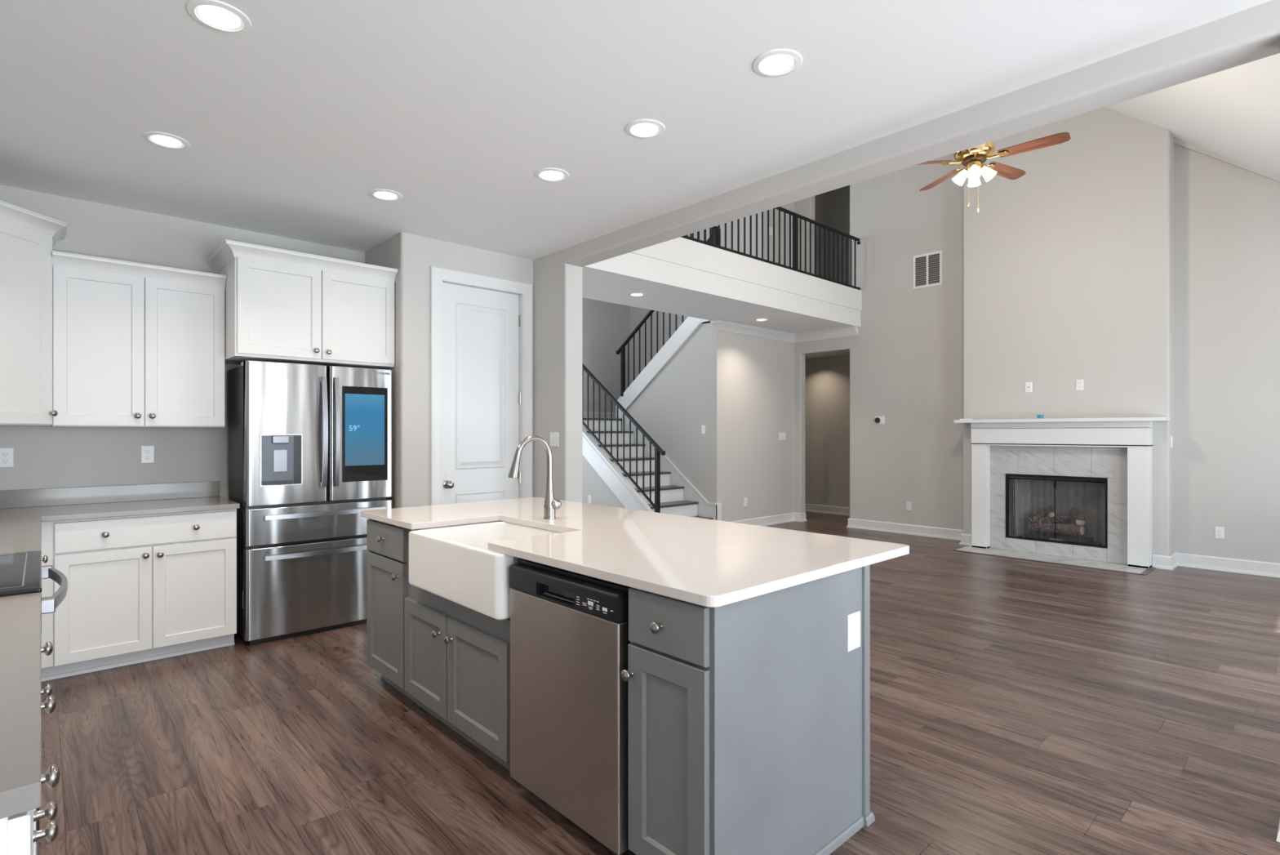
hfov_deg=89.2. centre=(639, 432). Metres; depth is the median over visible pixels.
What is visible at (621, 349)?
stair railing
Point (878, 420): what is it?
thermostat
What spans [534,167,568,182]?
recessed light
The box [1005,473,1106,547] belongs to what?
firebox
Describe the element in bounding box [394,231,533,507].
wall
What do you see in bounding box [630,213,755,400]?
wall
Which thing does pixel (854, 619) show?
island outlet
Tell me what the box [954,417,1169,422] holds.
shelf
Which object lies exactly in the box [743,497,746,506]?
power outlet
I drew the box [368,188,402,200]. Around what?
recessed light
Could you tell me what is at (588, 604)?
print
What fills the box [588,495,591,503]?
power outlet
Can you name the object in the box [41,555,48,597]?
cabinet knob
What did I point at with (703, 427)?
light switch
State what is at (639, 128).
recessed light
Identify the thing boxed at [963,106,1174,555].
wall
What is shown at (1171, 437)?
light switch
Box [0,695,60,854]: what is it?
base cabinet
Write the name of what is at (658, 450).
stair railing
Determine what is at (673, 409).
wall
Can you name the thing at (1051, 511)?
log
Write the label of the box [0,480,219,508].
backsplash
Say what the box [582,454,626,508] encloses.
wall
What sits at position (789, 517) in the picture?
baseboard
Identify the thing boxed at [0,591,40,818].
countertop
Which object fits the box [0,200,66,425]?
upper cabinet
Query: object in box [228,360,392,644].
refrigerator
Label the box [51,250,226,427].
upper cabinet
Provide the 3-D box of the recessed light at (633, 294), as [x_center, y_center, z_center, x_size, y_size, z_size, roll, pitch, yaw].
[-0.033,-1.481,6.951,0.190,0.008,0.190,0,0,-43]
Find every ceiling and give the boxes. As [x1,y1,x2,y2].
[0,0,1271,259]
[582,266,855,333]
[804,53,1279,359]
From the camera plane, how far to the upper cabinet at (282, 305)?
4.30 m
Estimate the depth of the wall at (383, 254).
4.82 m
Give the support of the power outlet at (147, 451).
attached to the wall at (46, 456)
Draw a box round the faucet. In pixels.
[507,435,562,519]
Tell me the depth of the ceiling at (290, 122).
2.76 m
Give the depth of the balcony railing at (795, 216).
8.01 m
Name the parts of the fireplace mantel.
leg, crown, leg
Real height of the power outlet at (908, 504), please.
0.115 m
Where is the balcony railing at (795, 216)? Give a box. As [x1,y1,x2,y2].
[680,206,860,289]
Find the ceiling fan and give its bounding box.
[915,132,1071,212]
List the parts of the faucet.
spout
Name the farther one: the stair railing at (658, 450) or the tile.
the stair railing at (658, 450)
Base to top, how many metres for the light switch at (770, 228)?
0.115 m
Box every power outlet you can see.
[0,447,13,467]
[141,444,154,462]
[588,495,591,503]
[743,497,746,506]
[906,501,911,511]
[1075,379,1083,390]
[1214,526,1224,538]
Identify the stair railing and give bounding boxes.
[582,363,665,512]
[616,237,709,395]
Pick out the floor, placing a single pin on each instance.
(1018, 706)
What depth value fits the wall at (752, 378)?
9.20 m
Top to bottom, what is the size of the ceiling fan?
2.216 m
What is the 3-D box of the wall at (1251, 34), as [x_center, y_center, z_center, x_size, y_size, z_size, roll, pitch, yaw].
[0.253,-1.365,4.282,0.180,5.400,11.390,0,0,-43]
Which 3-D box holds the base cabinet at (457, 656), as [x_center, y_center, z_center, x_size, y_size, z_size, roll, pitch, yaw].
[-0.518,0.893,3.029,0.852,0.884,0.962,0,0,-43]
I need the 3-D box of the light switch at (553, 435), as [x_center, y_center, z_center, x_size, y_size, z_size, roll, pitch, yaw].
[-0.687,0.052,5.155,0.017,0.115,0.116,0,0,-43]
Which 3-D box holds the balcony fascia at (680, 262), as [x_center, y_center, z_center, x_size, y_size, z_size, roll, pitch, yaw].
[1.162,-1.732,7.290,5.238,0.506,0.033,0,0,-43]
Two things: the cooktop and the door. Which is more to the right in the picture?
the door
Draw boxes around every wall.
[0,184,364,499]
[364,235,394,508]
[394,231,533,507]
[533,0,1279,502]
[582,297,630,431]
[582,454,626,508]
[626,322,710,516]
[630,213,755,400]
[710,201,794,521]
[794,144,1279,563]
[804,185,849,507]
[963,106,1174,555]
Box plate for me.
[1025,382,1031,392]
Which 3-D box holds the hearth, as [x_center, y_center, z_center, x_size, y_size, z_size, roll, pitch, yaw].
[4.336,1.333,6.898,0.509,0.005,1.745,0,0,-43]
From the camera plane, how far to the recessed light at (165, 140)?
3.17 m
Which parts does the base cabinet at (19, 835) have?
drawer, door, door, knob, knob, knob, knob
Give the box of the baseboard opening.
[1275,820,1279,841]
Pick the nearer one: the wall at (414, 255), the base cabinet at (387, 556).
the base cabinet at (387, 556)
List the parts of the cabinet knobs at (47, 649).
knob, knob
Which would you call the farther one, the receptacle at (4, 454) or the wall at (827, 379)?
the wall at (827, 379)
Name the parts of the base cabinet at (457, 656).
door, knob, knob, door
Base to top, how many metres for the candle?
0.080 m
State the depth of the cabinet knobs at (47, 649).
1.71 m
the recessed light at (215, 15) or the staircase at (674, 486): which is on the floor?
the staircase at (674, 486)
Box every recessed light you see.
[142,131,190,149]
[186,0,251,34]
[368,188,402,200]
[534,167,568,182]
[625,119,665,138]
[627,292,645,296]
[752,48,802,77]
[754,318,768,320]
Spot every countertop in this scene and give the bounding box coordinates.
[0,480,239,553]
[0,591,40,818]
[360,497,909,607]
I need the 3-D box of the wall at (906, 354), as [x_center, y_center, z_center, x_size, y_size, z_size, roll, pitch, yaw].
[4.617,-1.365,7.501,0.120,5.400,6.800,0,0,-43]
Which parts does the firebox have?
screen pull, screen rod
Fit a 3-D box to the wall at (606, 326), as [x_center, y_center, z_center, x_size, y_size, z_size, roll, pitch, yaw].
[-1.071,-1.365,10.729,6.620,5.400,0.120,0,0,-43]
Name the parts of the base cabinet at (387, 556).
knob, door, drawer, knob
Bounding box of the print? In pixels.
[576,595,613,613]
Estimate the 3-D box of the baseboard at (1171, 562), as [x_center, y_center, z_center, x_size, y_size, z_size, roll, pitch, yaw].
[5.936,1.271,5.740,0.330,0.128,2.182,0,0,-43]
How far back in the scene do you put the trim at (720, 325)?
9.26 m
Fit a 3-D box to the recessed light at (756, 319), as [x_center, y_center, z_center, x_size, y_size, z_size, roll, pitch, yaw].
[1.592,-1.481,8.492,0.190,0.008,0.190,0,0,-43]
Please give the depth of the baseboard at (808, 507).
10.77 m
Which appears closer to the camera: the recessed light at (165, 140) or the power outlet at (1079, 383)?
the recessed light at (165, 140)
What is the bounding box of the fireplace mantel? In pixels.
[954,417,1169,568]
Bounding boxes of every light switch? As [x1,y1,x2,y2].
[550,431,558,446]
[701,425,705,433]
[768,226,772,235]
[778,431,785,439]
[1170,435,1173,447]
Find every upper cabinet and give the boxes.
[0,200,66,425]
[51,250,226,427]
[205,239,398,368]
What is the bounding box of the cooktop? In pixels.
[0,550,42,596]
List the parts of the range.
drawer, oven door, control panel, handle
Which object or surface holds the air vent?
in the wall at (906, 354)
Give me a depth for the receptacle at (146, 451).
4.21 m
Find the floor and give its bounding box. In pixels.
[38,511,1279,854]
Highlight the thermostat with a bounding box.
[875,416,884,424]
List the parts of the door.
knob, panel, panel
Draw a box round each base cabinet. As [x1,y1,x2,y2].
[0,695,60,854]
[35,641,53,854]
[40,508,236,681]
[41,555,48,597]
[366,518,421,706]
[404,520,522,770]
[621,564,875,854]
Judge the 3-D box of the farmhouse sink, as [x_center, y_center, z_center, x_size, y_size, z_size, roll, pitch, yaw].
[-0.603,0.573,2.869,0.534,0.244,0.814,0,0,-43]
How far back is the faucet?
3.17 m
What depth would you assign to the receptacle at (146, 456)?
4.21 m
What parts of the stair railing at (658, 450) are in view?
rail, rail, newel post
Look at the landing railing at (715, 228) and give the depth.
8.49 m
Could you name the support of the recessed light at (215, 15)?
in the ceiling at (290, 122)
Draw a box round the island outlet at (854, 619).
[847,610,860,651]
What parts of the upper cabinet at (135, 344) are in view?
door, knob, crown, knob, door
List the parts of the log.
name plate, burner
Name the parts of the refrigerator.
dispenser frame, door, drawer, handle, drawer, handle, handle, handle, door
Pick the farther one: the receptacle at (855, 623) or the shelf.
the shelf
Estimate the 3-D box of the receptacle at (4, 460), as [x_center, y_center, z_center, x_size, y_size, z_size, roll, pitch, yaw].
[-3.683,0.164,3.766,0.033,0.033,0.008,0,0,-43]
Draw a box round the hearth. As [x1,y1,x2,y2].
[954,545,1155,574]
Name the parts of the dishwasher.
control panel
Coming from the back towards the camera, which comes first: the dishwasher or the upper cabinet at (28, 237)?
the upper cabinet at (28, 237)
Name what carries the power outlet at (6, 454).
attached to the wall at (46, 456)
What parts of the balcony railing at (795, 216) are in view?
rail, post, rail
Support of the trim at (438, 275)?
attached to the wall at (414, 255)
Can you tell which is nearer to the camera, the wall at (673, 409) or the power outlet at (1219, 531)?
the power outlet at (1219, 531)
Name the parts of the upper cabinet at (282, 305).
door, crown, knob, knob, door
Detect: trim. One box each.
[430,266,532,505]
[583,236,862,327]
[711,320,857,342]
[1173,137,1279,182]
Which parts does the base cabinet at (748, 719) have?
knob, knob, door, drawer, panel, shoe molding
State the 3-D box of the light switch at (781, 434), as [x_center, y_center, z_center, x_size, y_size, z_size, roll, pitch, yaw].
[2.124,0.049,9.652,0.162,0.115,0.017,0,0,-43]
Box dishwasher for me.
[509,558,635,854]
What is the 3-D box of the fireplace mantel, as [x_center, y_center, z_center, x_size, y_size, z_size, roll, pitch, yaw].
[4.434,0.590,6.976,0.259,1.483,1.945,0,0,-43]
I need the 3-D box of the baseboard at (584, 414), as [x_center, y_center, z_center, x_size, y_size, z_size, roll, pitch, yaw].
[-0.910,-0.283,10.775,2.040,0.128,0.030,0,0,-43]
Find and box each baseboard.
[582,412,622,418]
[731,511,806,525]
[804,503,849,515]
[846,517,971,545]
[1151,552,1279,577]
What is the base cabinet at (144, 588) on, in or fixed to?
on the floor
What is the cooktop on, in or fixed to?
in the range
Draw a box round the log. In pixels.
[1018,504,1102,545]
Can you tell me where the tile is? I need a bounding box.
[990,445,1127,564]
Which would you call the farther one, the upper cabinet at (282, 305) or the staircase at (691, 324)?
the staircase at (691, 324)
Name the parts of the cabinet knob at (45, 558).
knob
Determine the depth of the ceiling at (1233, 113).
5.34 m
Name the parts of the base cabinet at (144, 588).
door, knob, drawer, knob, knob, door, knob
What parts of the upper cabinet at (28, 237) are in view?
crown, knob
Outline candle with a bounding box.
[1036,413,1044,417]
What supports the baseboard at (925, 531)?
attached to the wall at (906, 354)
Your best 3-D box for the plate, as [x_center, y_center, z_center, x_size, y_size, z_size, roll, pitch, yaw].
[4.346,-0.511,7.258,0.008,0.115,0.070,0,0,-43]
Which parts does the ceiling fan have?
blade, blade, lamp shade, lamp shade, lamp shade, blade, pull chain, lamp shade, blade, blade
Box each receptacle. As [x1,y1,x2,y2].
[1,451,8,457]
[1,457,8,463]
[144,448,151,453]
[144,454,151,459]
[852,620,857,642]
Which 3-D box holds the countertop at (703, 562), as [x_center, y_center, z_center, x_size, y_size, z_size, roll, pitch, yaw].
[-0.245,0.436,2.967,1.135,0.030,2.503,0,0,-43]
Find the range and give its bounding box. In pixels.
[0,550,67,854]
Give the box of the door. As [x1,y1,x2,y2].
[442,282,520,504]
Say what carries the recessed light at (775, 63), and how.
in the ceiling at (290, 122)
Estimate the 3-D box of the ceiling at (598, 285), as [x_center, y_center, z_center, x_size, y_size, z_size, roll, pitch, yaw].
[0.787,-1.725,7.698,5.240,0.480,1.075,0,0,-43]
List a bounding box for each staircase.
[582,415,721,520]
[615,316,710,422]
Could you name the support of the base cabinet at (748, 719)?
on the floor
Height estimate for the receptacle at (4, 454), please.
0.033 m
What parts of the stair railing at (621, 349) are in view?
newel post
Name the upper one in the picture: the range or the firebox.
the firebox
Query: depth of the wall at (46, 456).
4.14 m
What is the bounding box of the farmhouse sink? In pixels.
[408,520,560,619]
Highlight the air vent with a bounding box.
[912,250,942,288]
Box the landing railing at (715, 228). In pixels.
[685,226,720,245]
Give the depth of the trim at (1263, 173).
6.23 m

